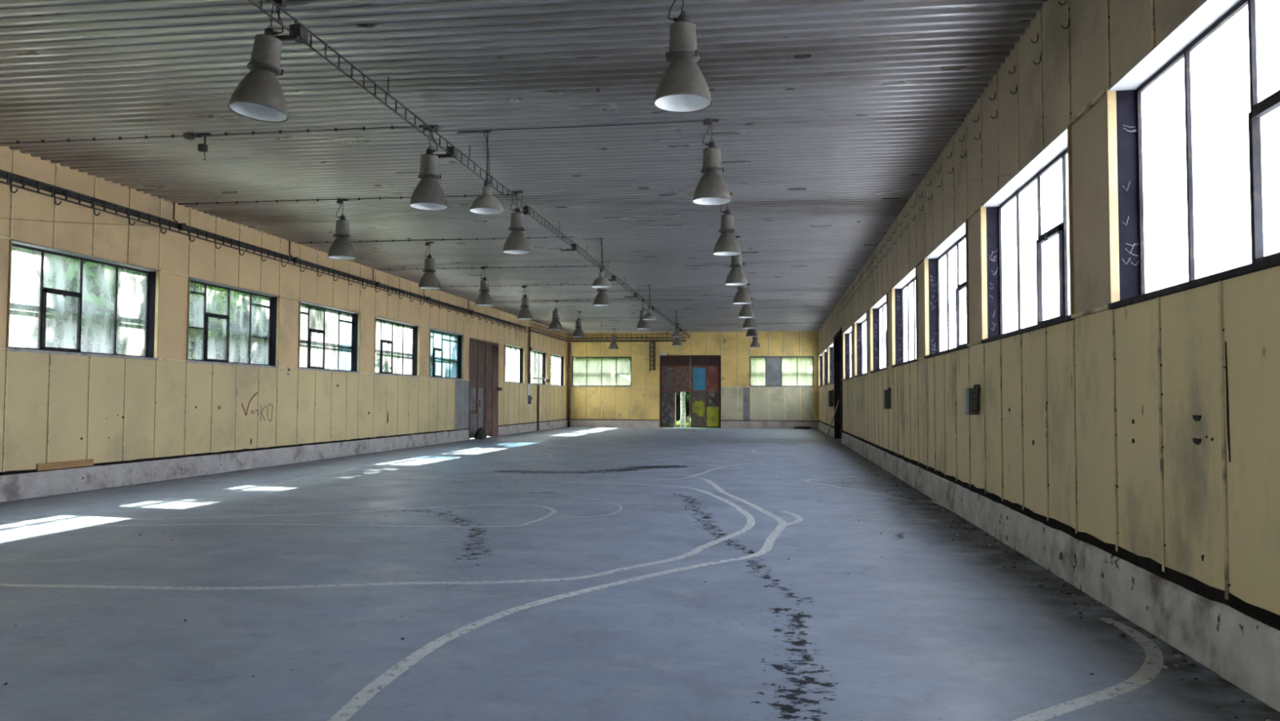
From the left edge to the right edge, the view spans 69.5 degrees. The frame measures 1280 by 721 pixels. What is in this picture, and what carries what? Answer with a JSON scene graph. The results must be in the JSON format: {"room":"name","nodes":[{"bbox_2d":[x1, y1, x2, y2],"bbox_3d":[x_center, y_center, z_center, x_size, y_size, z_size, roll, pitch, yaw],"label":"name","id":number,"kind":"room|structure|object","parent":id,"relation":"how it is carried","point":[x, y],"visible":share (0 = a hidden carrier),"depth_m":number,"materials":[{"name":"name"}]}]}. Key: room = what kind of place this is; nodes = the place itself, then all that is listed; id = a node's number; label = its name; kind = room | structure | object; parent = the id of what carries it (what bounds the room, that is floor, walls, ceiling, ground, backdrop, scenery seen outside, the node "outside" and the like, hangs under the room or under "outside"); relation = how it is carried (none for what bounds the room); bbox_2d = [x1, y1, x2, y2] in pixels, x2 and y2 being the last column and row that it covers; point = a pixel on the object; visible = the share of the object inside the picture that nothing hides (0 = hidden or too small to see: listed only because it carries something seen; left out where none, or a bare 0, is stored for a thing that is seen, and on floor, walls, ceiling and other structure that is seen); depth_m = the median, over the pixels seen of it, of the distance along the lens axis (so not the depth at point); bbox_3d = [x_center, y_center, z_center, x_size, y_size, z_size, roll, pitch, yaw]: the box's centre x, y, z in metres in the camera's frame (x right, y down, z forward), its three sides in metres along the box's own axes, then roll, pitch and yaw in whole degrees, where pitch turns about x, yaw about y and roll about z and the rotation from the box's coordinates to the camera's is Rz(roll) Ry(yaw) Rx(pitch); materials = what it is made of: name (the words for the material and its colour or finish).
{"room":"factory floor","nodes":[
{"label":"factory floor","id":0,"kind":"room"},
{"bbox_2d":[0,146,567,471],"bbox_3d":[-8.815,-0.293,21.698,0.335,5.545,64.430,0,-2,8],"label":"wall","id":1,"kind":"structure","parent":0,"point":[54,407],"depth_m":19.03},
{"bbox_2d":[5,239,159,359],"bbox_3d":[-9.647,-0.936,15.965,0.380,1.720,3.540,0,-2,8],"label":"window","id":2,"kind":"structure","parent":1,"relation":"in","point":[150,314],"depth_m":15.88,"materials":[{"name":"black metal"}]},
{"bbox_2d":[185,276,279,368],"bbox_3d":[-9.029,-0.750,20.318,0.380,1.720,3.500,0,-2,8],"label":"window","id":3,"kind":"structure","parent":1,"relation":"in","point":[271,351],"depth_m":20.67,"materials":[{"name":"black metal"}]},
{"bbox_2d":[0,169,528,333],"bbox_3d":[-7.605,-2.308,28.699,0.196,0.681,32.050,0,-2,8],"label":"pipe","id":4,"kind":"object","parent":1,"relation":"attached to","point":[182,226],"visible":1,"depth_m":18.95,"materials":[{"name":"metal"}]},
{"bbox_2d":[1,217,153,226],"bbox_3d":[-9.514,-2.331,15.425,0.007,0.686,4.511,0,-2,8],"label":"wire","id":5,"kind":"object","parent":4,"relation":"hanging from","point":[2,218],"visible":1,"depth_m":15.41,"materials":[{"name":"metal"}]},
{"bbox_2d":[0,418,567,502],"bbox_3d":[-8.704,2.237,21.423,0.060,0.466,64.130,0,-2,8],"label":"baseboard","id":6,"kind":"structure","parent":1,"relation":"attached to","point":[15,485],"depth_m":19.01,"materials":[{"name":"concrete"}]},
{"bbox_2d":[35,458,93,471],"bbox_3d":[-9.556,1.734,15.359,0.030,0.115,1.230,0,-2,8],"label":"plank","id":7,"kind":"object","parent":6,"relation":"on","point":[79,463],"visible":1,"depth_m":15.31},
{"bbox_2d":[297,300,360,373],"bbox_3d":[-8.412,-0.565,24.670,0.380,1.720,3.440,0,-2,8],"label":"window","id":8,"kind":"structure","parent":1,"relation":"in","point":[348,341],"depth_m":25.56,"materials":[{"name":"black metal"}]},
{"bbox_2d":[373,316,419,377],"bbox_3d":[-7.782,-0.376,29.107,0.380,1.720,3.510,0,-2,8],"label":"window","id":9,"kind":"structure","parent":1,"relation":"in","point":[414,351],"depth_m":29.83,"materials":[{"name":"black metal"}]},
{"bbox_2d":[428,328,463,379],"bbox_3d":[-7.157,-0.188,33.514,0.380,1.720,3.520,0,-2,8],"label":"window","id":10,"kind":"structure","parent":1,"relation":"in","point":[446,348],"depth_m":33.95,"materials":[{"name":"glass"}]},
{"bbox_2d":[468,337,502,438],"bbox_3d":[-6.463,1.183,37.967,0.420,3.980,4.100,0,-2,8],"label":"door","id":11,"kind":"structure","parent":1,"relation":"in","point":[484,388],"depth_m":38.09,"materials":[{"name":"metal"}]},
{"bbox_2d":[503,343,524,383],"bbox_3d":[-5.889,0.187,42.315,0.340,1.720,3.360,0,-2,8],"label":"window","id":12,"kind":"structure","parent":1,"relation":"in","point":[521,351],"depth_m":43.90,"materials":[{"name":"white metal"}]},
{"bbox_2d":[527,384,532,406],"bbox_3d":[-5.301,1.694,44.654,0.209,1.070,0.340,0,-2,8],"label":"switch box","id":13,"kind":"object","parent":1,"relation":"attached to","point":[529,397],"visible":1,"depth_m":44.54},
{"bbox_2d":[528,326,532,383],"bbox_3d":[-5.310,-0.259,44.623,0.140,2.750,0.210,0,-2,8],"label":"post","id":14,"kind":"object","parent":1,"relation":"attached to","point":[530,348],"visible":1,"depth_m":44.57,"materials":[{"name":"metal"}]},
{"bbox_2d":[528,349,546,385],"bbox_3d":[-5.273,0.372,46.658,0.340,1.720,3.440,0,-2,8],"label":"window","id":15,"kind":"structure","parent":1,"relation":"in","point":[544,354],"depth_m":48.31,"materials":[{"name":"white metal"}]},
{"bbox_2d":[537,384,539,430],"bbox_3d":[-5.117,2.367,46.369,0.099,2.290,0.099,0,-2,8],"label":"pipe","id":16,"kind":"object","parent":1,"relation":"attached to","point":[538,385],"visible":1,"depth_m":46.35,"materials":[{"name":"metal"}]},
{"bbox_2d":[530,322,568,342],"bbox_3d":[-4.716,-1.455,49.042,0.030,0.435,8.580,0,-2,8],"label":"ladder","id":17,"kind":"object","parent":1,"relation":"attached to","point":[533,327],"visible":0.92,"depth_m":48.51,"materials":[{"name":"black metal"}]},
{"bbox_2d":[550,353,564,386],"bbox_3d":[-4.671,0.553,50.897,0.340,1.720,3.410,0,-2,8],"label":"window","id":18,"kind":"structure","parent":1,"relation":"in","point":[562,358],"depth_m":52.52,"materials":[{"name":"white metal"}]},
{"bbox_2d":[0,0,1048,332],"bbox_3d":[-1.629,-3.088,20.647,15.272,0.255,65.130,0,-2,8],"label":"ceiling","id":19,"kind":"structure","parent":0,"point":[823,108],"depth_m":12.88,"materials":[{"name":"metal"}]},
{"bbox_2d":[182,132,211,159],"bbox_3d":[-6.431,-3.092,13.377,0.415,0.396,0.170,0,-2,8],"label":"hanger","id":20,"kind":"object","parent":19,"relation":"hanging from","point":[202,147],"visible":1,"depth_m":13.34,"materials":[{"name":"metal"}]},
{"bbox_2d":[0,124,437,143],"bbox_3d":[-6.264,-3.270,13.360,6.940,0.040,0.026,0,-2,8],"label":"cable","id":21,"kind":"object","parent":19,"relation":"attached to","point":[363,128],"visible":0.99,"depth_m":13.31,"materials":[{"name":"metal"}]},
{"bbox_2d":[227,0,288,122],"bbox_3d":[-3.605,-2.896,8.742,0.532,1.162,0.534,1,-3,-24],"label":"pendant lamp","id":22,"kind":"object","parent":19,"relation":"hanging from","point":[260,95],"visible":0.99,"depth_m":8.66,"materials":[{"name":"metal"}]},
{"bbox_2d":[327,200,356,259],"bbox_3d":[-5.729,-2.537,17.762,0.534,1.131,0.534,2,-3,-41],"label":"pendant lamp","id":23,"kind":"object","parent":19,"relation":"hanging from","point":[341,248],"visible":1,"depth_m":17.65,"materials":[{"name":"metal"}]},
{"bbox_2d":[177,193,520,204],"bbox_3d":[-5.654,-3.086,17.663,6.940,0.040,0.031,0,-2,8],"label":"cable","id":24,"kind":"object","parent":19,"relation":"attached to","point":[508,194],"visible":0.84,"depth_m":17.72,"materials":[{"name":"metal"}]},
{"bbox_2d":[408,126,448,210],"bbox_3d":[-2.970,-2.727,13.002,0.534,1.131,0.534,1,-2,-15],"label":"pendant lamp","id":25,"kind":"object","parent":19,"relation":"hanging from","point":[428,194],"visible":0.96,"depth_m":12.89,"materials":[{"name":"metal"}]},
{"bbox_2d":[417,241,439,289],"bbox_3d":[-5.155,-2.331,22.595,0.534,1.131,0.534,2,-3,-33],"label":"pendant lamp","id":26,"kind":"object","parent":19,"relation":"hanging from","point":[428,281],"visible":1,"depth_m":22.47,"materials":[{"name":"metal"}]},
{"bbox_2d":[295,235,573,243],"bbox_3d":[-5.015,-2.894,22.165,6.940,0.040,0.024,0,-2,8],"label":"cable","id":27,"kind":"object","parent":19,"relation":"attached to","point":[527,237],"visible":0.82,"depth_m":22.12,"materials":[{"name":"metal"}]},
{"bbox_2d":[248,0,689,338],"bbox_3d":[-0.521,-2.376,29.631,0.460,0.415,45.876,0,-2,8],"label":"cable tray","id":28,"kind":"object","parent":19,"relation":"hanging from","point":[298,33],"visible":0.96,"depth_m":11.60,"materials":[{"name":"metal"}]},
{"bbox_2d":[457,130,504,214],"bbox_3d":[-2.236,-2.700,13.210,0.643,1.160,0.495,-2,-3,41],"label":"lamp","id":29,"kind":"object","parent":19,"relation":"hanging from","point":[486,203],"visible":1,"depth_m":13.11,"materials":[{"name":"metal"}]},
{"bbox_2d":[484,177,492,186],"bbox_3d":[-2.173,-2.542,13.159,0.109,0.150,0.091,1,-3,-24],"label":"socket","id":30,"kind":"object","parent":29,"relation":"attached to","point":[486,183],"depth_m":13.13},
{"bbox_2d":[475,266,493,306],"bbox_3d":[-4.502,-2.156,26.701,0.534,1.131,0.534,2,-3,-32],"label":"pendant lamp","id":31,"kind":"object","parent":19,"relation":"hanging from","point":[484,299],"visible":1,"depth_m":26.58,"materials":[{"name":"metal"}]},
{"bbox_2d":[388,265,608,270],"bbox_3d":[-4.356,-2.696,26.813,6.940,0.040,0.028,0,-2,8],"label":"cable","id":32,"kind":"object","parent":19,"relation":"attached to","point":[570,265],"visible":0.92,"depth_m":26.73,"materials":[{"name":"metal"}]},
{"bbox_2d":[502,191,531,254],"bbox_3d":[-2.261,-2.555,17.009,0.534,1.131,0.534,2,-3,-32],"label":"pendant lamp","id":33,"kind":"object","parent":19,"relation":"hanging from","point":[517,242],"visible":0.98,"depth_m":16.89,"materials":[{"name":"metal"}]},
{"bbox_2d":[516,285,533,319],"bbox_3d":[-3.886,-1.965,31.185,0.534,1.131,0.534,0,-2,14],"label":"pendant lamp","id":34,"kind":"object","parent":19,"relation":"hanging from","point":[524,313],"visible":1,"depth_m":31.06,"materials":[{"name":"metal"}]},
{"bbox_2d":[440,283,630,287],"bbox_3d":[-3.766,-2.519,30.970,6.940,0.040,0.026,0,-2,8],"label":"cable","id":35,"kind":"object","parent":19,"relation":"attached to","point":[622,283],"visible":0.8,"depth_m":30.89,"materials":[{"name":"metal"}]},
{"bbox_2d":[548,300,562,329],"bbox_3d":[-3.273,-1.769,35.790,0.534,1.131,0.534,1,-2,-14],"label":"pendant lamp","id":36,"kind":"object","parent":19,"relation":"hanging from","point":[555,324],"visible":1,"depth_m":35.66,"materials":[{"name":"metal"}]},
{"bbox_2d":[492,298,631,301],"bbox_3d":[-3.107,-2.321,35.618,6.940,0.040,0.028,0,-2,8],"label":"cable","id":37,"kind":"object","parent":19,"relation":"attached to","point":[610,299],"visible":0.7,"depth_m":35.65,"materials":[{"name":"metal"}]},
{"bbox_2d":[572,311,584,337],"bbox_3d":[-2.671,-1.585,40.104,0.534,1.131,0.534,-1,-3,35],"label":"pendant lamp","id":38,"kind":"object","parent":19,"relation":"hanging from","point":[578,332],"visible":1,"depth_m":39.98,"materials":[{"name":"metal"}]},
{"bbox_2d":[457,120,704,131],"bbox_3d":[-0.807,-3.269,12.879,3.601,0.014,0.041,0,-2,9],"label":"cable","id":39,"kind":"object","parent":19,"relation":"attached to","point":[701,120],"visible":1,"depth_m":12.89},
{"bbox_2d":[582,238,612,288],"bbox_3d":[-0.967,-2.325,22.011,0.643,1.160,0.495,-2,-3,41],"label":"lamp","id":40,"kind":"object","parent":19,"relation":"hanging from","point":[601,282],"visible":1,"depth_m":21.89,"materials":[{"name":"metal"}]},
{"bbox_2d":[592,266,611,306],"bbox_3d":[-1.086,-2.149,26.570,0.534,1.131,0.534,-2,-3,36],"label":"pendant lamp","id":41,"kind":"object","parent":19,"relation":"hanging from","point":[602,299],"visible":0.76,"depth_m":26.41,"materials":[{"name":"metal"}]},
{"bbox_2d":[608,328,618,349],"bbox_3d":[-1.427,-1.173,49.797,0.534,1.131,0.534,1,-2,-8],"label":"pendant lamp","id":42,"kind":"object","parent":19,"relation":"hanging from","point":[613,345],"visible":1,"depth_m":49.67,"materials":[{"name":"metal"}]},
{"bbox_2d":[635,299,649,329],"bbox_3d":[0.119,-1.772,35.420,0.534,1.131,0.534,-1,-3,24],"label":"pendant lamp","id":43,"kind":"object","parent":19,"relation":"hanging from","point":[642,324],"visible":0.79,"depth_m":35.28,"materials":[{"name":"metal"}]},
{"bbox_2d":[642,284,657,319],"bbox_3d":[0.263,-1.944,30.969,0.643,1.160,0.495,-2,-3,41],"label":"lamp","id":44,"kind":"object","parent":19,"relation":"hanging from","point":[649,315],"visible":1,"depth_m":30.84,"materials":[{"name":"metal"}]},
{"bbox_2d":[666,310,681,337],"bbox_3d":[1.510,-1.575,39.622,0.643,1.160,0.495,-2,-3,41],"label":"lamp","id":45,"kind":"object","parent":19,"relation":"hanging from","point":[676,334],"visible":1,"depth_m":39.48,"materials":[{"name":"metal"}]},
{"bbox_2d":[671,323,682,346],"bbox_3d":[1.869,-1.303,46.404,0.534,1.131,0.534,2,-3,-32],"label":"pendant lamp","id":46,"kind":"object","parent":19,"relation":"hanging from","point":[677,341],"visible":0.78,"depth_m":46.24,"materials":[{"name":"metal"}]},
{"bbox_2d":[653,0,711,112],"bbox_3d":[0.392,-2.906,8.439,0.534,1.131,0.534,0,-2,-5],"label":"pendant lamp","id":47,"kind":"object","parent":19,"relation":"hanging from","point":[682,87],"visible":1,"depth_m":8.32,"materials":[{"name":"metal"}]},
{"bbox_2d":[692,118,731,205],"bbox_3d":[0.981,-2.729,12.593,0.534,1.131,0.534,1,-2,-10],"label":"pendant lamp","id":48,"kind":"object","parent":19,"relation":"hanging from","point":[711,189],"visible":1,"depth_m":12.48,"materials":[{"name":"metal"}]},
{"bbox_2d":[712,192,742,256],"bbox_3d":[1.621,-2.537,17.104,0.534,1.131,0.534,-2,-3,42],"label":"pendant lamp","id":49,"kind":"object","parent":19,"relation":"hanging from","point":[726,245],"visible":0.92,"depth_m":16.98,"materials":[{"name":"metal"}]},
{"bbox_2d":[724,235,747,285],"bbox_3d":[2.261,-2.345,21.615,0.534,1.131,0.534,2,-3,-37],"label":"pendant lamp","id":50,"kind":"object","parent":19,"relation":"hanging from","point":[736,276],"visible":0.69,"depth_m":21.48,"materials":[{"name":"metal"}]},
{"bbox_2d":[732,262,751,304],"bbox_3d":[2.866,-2.163,25.878,0.534,1.131,0.534,1,-3,-17],"label":"pendant lamp","id":51,"kind":"object","parent":19,"relation":"hanging from","point":[742,296],"visible":0.73,"depth_m":25.72,"materials":[{"name":"metal"}]},
{"bbox_2d":[737,283,754,318],"bbox_3d":[3.489,-1.976,30.270,0.534,1.131,0.534,2,-3,-41],"label":"pendant lamp","id":52,"kind":"object","parent":19,"relation":"hanging from","point":[746,312],"visible":0.77,"depth_m":30.11,"materials":[{"name":"metal"}]},
{"bbox_2d":[742,297,756,328],"bbox_3d":[4.134,-1.782,34.821,0.534,1.131,0.534,0,-2,-5],"label":"pendant lamp","id":53,"kind":"object","parent":19,"relation":"hanging from","point":[749,323],"visible":0.52,"depth_m":34.65,"materials":[{"name":"metal"}]},
{"bbox_2d":[746,310,758,337],"bbox_3d":[4.787,-1.586,39.421,0.534,1.131,0.534,0,-2,6],"label":"pendant lamp","id":54,"kind":"object","parent":19,"relation":"hanging from","point":[751,332],"visible":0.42,"depth_m":39.23,"materials":[{"name":"metal"}]},
{"bbox_2d":[750,325,759,347],"bbox_3d":[5.940,-1.240,47.552,0.534,1.131,0.534,1,-2,-9],"label":"pendant lamp","id":55,"kind":"object","parent":19,"relation":"hanging from","point":[755,344],"visible":0.72,"depth_m":47.40,"materials":[{"name":"metal"}]},
{"bbox_2d":[878,173,1011,194],"bbox_3d":[4.214,-2.551,13.563,0.008,1.308,6.805,0,-2,2],"label":"loose wire","id":56,"kind":"object","parent":19,"relation":"hanging from","point":[1010,174],"visible":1,"depth_m":12.29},
{"bbox_2d":[0,426,1279,720],"bbox_3d":[-1.662,2.449,20.324,14.872,0.003,64.550,0,-2,8],"label":"floor","id":57,"kind":"structure","parent":0,"point":[508,617],"depth_m":7.39,"materials":[{"name":"concrete"}]},
{"bbox_2d":[474,426,487,439],"bbox_3d":[-6.284,2.869,36.405,0.423,0.476,0.886,0,-2,8],"label":"rubble heap","id":58,"kind":"object","parent":57,"relation":"on","point":[481,433],"visible":1,"depth_m":36.17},
{"bbox_2d":[567,342,570,426],"bbox_3d":[-4.071,1.391,53.055,0.138,4.850,0.138,0,-2,8],"label":"pipe","id":59,"kind":"object","parent":57,"relation":"on","point":[569,343],"visible":1,"depth_m":53.01,"materials":[{"name":"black metal"}]},
{"bbox_2d":[3,447,1271,720],"bbox_3d":[-0.073,2.306,17.018,10.093,0.022,25.786,0,-2,8],"label":"debris","id":60,"kind":"object","parent":57,"relation":"on","point":[1163,666],"visible":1,"depth_m":7.92,"materials":[{"name":"concrete"}]},
{"bbox_2d":[793,426,812,428],"bbox_3d":[8.968,3.704,50.918,1.073,0.142,0.374,0,-2,8],"label":"rubble heap","id":61,"kind":"object","parent":57,"relation":"on","point":[797,427],"visible":1,"depth_m":50.81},
{"bbox_2d":[826,400,839,439],"bbox_3d":[7.576,2.368,36.329,0.093,1.649,1.762,0,-2,-5],"label":"leaning board","id":62,"kind":"object","parent":57,"relation":"on","point":[838,400],"visible":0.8,"depth_m":36.22,"materials":[{"name":"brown wood"}]},
{"bbox_2d":[931,499,955,511],"bbox_3d":[4.565,2.188,13.830,0.037,0.031,1.554,0,-2,5],"label":"trim strip","id":63,"kind":"object","parent":57,"relation":"on","point":[935,502],"visible":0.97,"depth_m":13.90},
{"bbox_2d":[566,330,818,420],"bbox_3d":[2.879,1.041,52.380,14.272,5.545,0.335,0,-2,8],"label":"wall","id":64,"kind":"structure","parent":0,"point":[740,401],"depth_m":52.06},
{"bbox_2d":[571,356,631,386],"bbox_3d":[-2.196,0.655,53.114,3.500,1.720,0.340,0,-2,8],"label":"window","id":65,"kind":"structure","parent":64,"relation":"in","point":[587,371],"depth_m":53.03,"materials":[{"name":"white glass"}]},
{"bbox_2d":[568,333,685,342],"bbox_3d":[-0.744,-1.283,52.768,6.780,0.435,0.030,0,-2,8],"label":"ladder","id":66,"kind":"object","parent":64,"relation":"attached to","point":[606,337],"visible":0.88,"depth_m":52.72,"materials":[{"name":"metal"}]},
{"bbox_2d":[649,341,655,370],"bbox_3d":[0.708,-0.250,52.523,0.330,1.640,0.058,0,-2,8],"label":"ladder","id":67,"kind":"object","parent":64,"relation":"attached to","point":[653,343],"visible":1,"depth_m":52.49,"materials":[{"name":"metal"}]},
{"bbox_2d":[659,355,720,427],"bbox_3d":[2.903,1.776,52.651,3.460,4.100,0.970,0,-2,8],"label":"door","id":68,"kind":"structure","parent":64,"relation":"in","point":[704,401],"depth_m":52.29,"materials":[{"name":"red paint"}]},
{"bbox_2d":[567,418,818,428],"bbox_3d":[2.849,3.575,52.133,14.272,0.462,0.058,0,-2,8],"label":"baseboard","id":69,"kind":"structure","parent":64,"relation":"attached to","point":[574,422],"depth_m":51.87,"materials":[{"name":"concrete"}]},
{"bbox_2d":[749,355,813,386],"bbox_3d":[7.928,0.633,51.678,3.550,1.720,0.340,0,-2,8],"label":"window","id":70,"kind":"structure","parent":64,"relation":"in","point":[765,371],"depth_m":51.59,"materials":[{"name":"white glass"}]},
{"bbox_2d":[817,0,1279,615],"bbox_3d":[5.578,-0.326,19.658,0.335,5.545,64.430,0,-2,8],"label":"wall","id":71,"kind":"structure","parent":0,"point":[1150,428],"depth_m":7.62,"materials":[{"name":"wood"}]},
{"bbox_2d":[818,352,822,386],"bbox_3d":[9.755,0.526,48.987,0.380,1.720,3.340,0,-2,8],"label":"window","id":72,"kind":"structure","parent":71,"relation":"in","point":[820,356],"depth_m":50.60,"materials":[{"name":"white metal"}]},
{"bbox_2d":[822,348,827,386],"bbox_3d":[9.163,0.348,44.808,0.380,1.720,3.390,0,-2,8],"label":"window","id":73,"kind":"structure","parent":71,"relation":"in","point":[825,352],"depth_m":46.46,"materials":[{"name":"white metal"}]},
{"bbox_2d":[827,389,833,406],"bbox_3d":[8.079,1.594,39.085,0.220,0.730,0.380,0,-2,8],"label":"box","id":74,"kind":"object","parent":71,"relation":"attached to","point":[830,393],"visible":1,"depth_m":38.97,"materials":[{"name":"metal"}]},
{"bbox_2d":[827,342,834,384],"bbox_3d":[8.545,0.163,40.456,0.380,1.720,3.590,0,-2,8],"label":"window","id":75,"kind":"structure","parent":71,"relation":"in","point":[831,348],"depth_m":42.20,"materials":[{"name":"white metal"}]},
{"bbox_2d":[832,327,842,439],"bbox_3d":[7.900,1.003,36.215,0.390,4.300,4.250,0,-2,8],"label":"door","id":76,"kind":"structure","parent":71,"relation":"in","point":[837,336],"depth_m":38.10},
{"bbox_2d":[843,324,853,380],"bbox_3d":[7.293,-0.213,31.627,0.380,1.720,3.740,0,-2,8],"label":"window","id":77,"kind":"structure","parent":71,"relation":"in","point":[848,334],"depth_m":33.42,"materials":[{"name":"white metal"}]},
{"bbox_2d":[854,311,867,377],"bbox_3d":[6.647,-0.407,27.077,0.380,1.720,3.640,0,-2,8],"label":"window","id":78,"kind":"structure","parent":71,"relation":"in","point":[861,324],"depth_m":28.81,"materials":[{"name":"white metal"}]},
{"bbox_2d":[870,293,888,373],"bbox_3d":[6.011,-0.598,22.590,0.380,1.720,3.470,0,-2,8],"label":"window","id":79,"kind":"structure","parent":71,"relation":"in","point":[878,311],"depth_m":24.10,"materials":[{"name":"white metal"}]},
{"bbox_2d":[881,387,890,408],"bbox_3d":[5.457,0.839,20.423,0.170,0.469,0.240,0,-2,8],"label":"box","id":80,"kind":"object","parent":71,"relation":"attached to","point":[886,393],"visible":1,"depth_m":20.38,"materials":[{"name":"metal"}]},
{"bbox_2d":[891,266,918,367],"bbox_3d":[5.403,-0.781,18.307,0.380,1.720,3.370,0,-2,8],"label":"window","id":81,"kind":"structure","parent":71,"relation":"in","point":[904,293],"depth_m":19.46,"materials":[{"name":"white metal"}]},
{"bbox_2d":[924,220,969,358],"bbox_3d":[4.796,-0.963,14.029,0.380,1.720,3.420,0,-2,8],"label":"window","id":82,"kind":"structure","parent":71,"relation":"in","point":[946,283],"depth_m":14.81,"materials":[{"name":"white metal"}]},
{"bbox_2d":[963,384,979,414],"bbox_3d":[4.233,0.500,11.771,0.165,0.389,0.230,0,-2,8],"label":"box","id":83,"kind":"object","parent":71,"relation":"attached to","point":[971,395],"visible":1,"depth_m":11.73,"materials":[{"name":"metal"}]},
{"bbox_2d":[971,403,977,410],"bbox_3d":[4.245,0.595,11.713,0.064,0.095,0.026,0,-2,8],"label":"socket","id":84,"kind":"object","parent":83,"relation":"attached to","point":[974,406],"depth_m":11.70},
{"bbox_2d":[971,392,977,399],"bbox_3d":[4.246,0.455,11.719,0.064,0.095,0.026,0,-2,8],"label":"socket","id":85,"kind":"object","parent":83,"relation":"attached to","point":[974,395],"depth_m":11.71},
{"bbox_2d":[980,125,1075,343],"bbox_3d":[4.194,-1.144,9.780,0.380,1.720,3.470,0,-2,8],"label":"window","id":86,"kind":"structure","parent":71,"relation":"in","point":[1027,228],"depth_m":10.09,"materials":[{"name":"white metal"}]},
{"bbox_2d":[817,420,1279,711],"bbox_3d":[5.405,2.184,19.424,0.064,0.510,64.130,0,-2,8],"label":"baseboard","id":87,"kind":"structure","parent":71,"relation":"attached to","point":[1238,640],"depth_m":6.68,"materials":[{"name":"concrete"}]},
{"bbox_2d":[1106,0,1279,309],"bbox_3d":[3.578,-1.329,5.438,0.380,1.720,3.490,0,-2,8],"label":"window","id":88,"kind":"structure","parent":71,"relation":"in","point":[1193,126],"depth_m":6.14,"materials":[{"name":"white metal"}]},
{"label":"outside","id":89,"kind":"structure","parent":0,"visible":0},
{"bbox_2d":[470,417,691,438],"bbox_3d":[-0.046,3.305,35.248,130.000,0.200,150.000,0,-2,8],"label":"ground","id":90,"kind":"structure","parent":89,"point":[677,423],"depth_m":60.24,"materials":[{"name":"green plant"}]},
{"bbox_2d":[8,246,121,348],"bbox_3d":[-14.652,-2.956,21.343,5.554,11.036,4.895,1,-3,-24],"label":"tree","id":91,"kind":"object","parent":90,"relation":"on","point":[98,300],"visible":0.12,"depth_m":20.90,"materials":[{"name":"green plant"}]},
{"bbox_2d":[19,267,143,355],"bbox_3d":[-15.739,-1.257,25.207,5.759,7.958,4.177,1,-3,-23],"label":"tree","id":92,"kind":"object","parent":90,"relation":"on","point":[126,344],"visible":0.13,"depth_m":25.21,"materials":[{"name":"green plant"}]},
{"bbox_2d":[35,289,201,358],"bbox_3d":[-19.284,-1.298,33.261,6.618,8.690,8.318,0,-2,6],"label":"tree","id":93,"kind":"object","parent":90,"relation":"on","point":[87,348],"visible":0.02,"depth_m":31.49,"materials":[{"name":"green plant"}]},
{"bbox_2d":[133,282,246,359],"bbox_3d":[-15.637,-2.405,30.090,5.473,10.662,4.698,2,-3,-39],"label":"tree","id":94,"kind":"object","parent":90,"relation":"on","point":[218,299],"visible":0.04,"depth_m":29.62,"materials":[{"name":"green plant"}]},
{"bbox_2d":[188,329,222,359],"bbox_3d":[-21.429,-1.519,39.162,8.019,9.612,9.141,1,-3,-26],"label":"tree","id":95,"kind":"object","parent":90,"relation":"on","point":[197,349],"visible":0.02,"depth_m":38.69,"materials":[{"name":"green plant"}]},
{"bbox_2d":[210,292,306,364],"bbox_3d":[-13.756,-2.444,33.801,4.988,11.067,4.396,-1,-3,31],"label":"tree","id":96,"kind":"object","parent":90,"relation":"on","point":[220,343],"visible":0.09,"depth_m":32.53,"materials":[{"name":"green plant"}]},
{"bbox_2d":[299,305,349,368],"bbox_3d":[-12.733,-2.025,37.570,6.411,10.554,4.650,1,-3,-21],"label":"tree","id":97,"kind":"object","parent":90,"relation":"on","point":[316,314],"visible":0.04,"depth_m":36.39,"materials":[{"name":"green plant"}]},
{"bbox_2d":[305,320,390,368],"bbox_3d":[-19.008,-0.951,57.202,6.167,10.012,7.751,2,-3,-36],"label":"tree","id":98,"kind":"object","parent":90,"relation":"on","point":[316,360],"visible":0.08,"depth_m":55.35,"materials":[{"name":"green plant"}]},
{"bbox_2d":[375,322,410,374],"bbox_3d":[-15.909,-0.005,62.658,7.958,8.602,6.981,2,-3,-34],"label":"tree","id":99,"kind":"object","parent":90,"relation":"on","point":[397,363],"visible":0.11,"depth_m":60.33,"materials":[{"name":"green plant"}]},
{"bbox_2d":[505,347,517,381],"bbox_3d":[-9.764,-1.271,65.151,4.946,11.388,4.246,1,-3,-17],"label":"tree","id":100,"kind":"object","parent":90,"relation":"on","point":[507,367],"visible":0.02,"depth_m":64.35,"materials":[{"name":"green plant"}]},
{"bbox_2d":[505,346,559,384],"bbox_3d":[-6.987,0.547,64.365,5.381,7.710,4.721,0,-2,-4],"label":"tree","id":101,"kind":"object","parent":90,"relation":"on","point":[512,378],"visible":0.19,"depth_m":63.44,"materials":[{"name":"green plant"}]},
{"bbox_2d":[674,391,688,421],"bbox_3d":[1.132,2.706,61.599,4.268,2.764,3.096,-2,-3,42],"label":"shrub","id":102,"kind":"object","parent":90,"relation":"on","point":[677,396],"visible":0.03,"depth_m":61.12,"materials":[{"name":"green plant"}]},
{"bbox_2d":[675,387,690,417],"bbox_3d":[3.760,1.834,64.753,6.072,4.794,4.832,-2,-3,40],"label":"shrub","id":103,"kind":"object","parent":90,"relation":"on","point":[686,405],"visible":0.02,"depth_m":63.91,"materials":[{"name":"green plant"}]},
{"bbox_2d":[675,365,690,426],"bbox_3d":[2.286,0.304,57.320,6.138,7.670,4.452,-2,-3,42],"label":"tree","id":104,"kind":"object","parent":90,"relation":"on","point":[682,407],"visible":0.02,"depth_m":57.59,"materials":[{"name":"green plant"}]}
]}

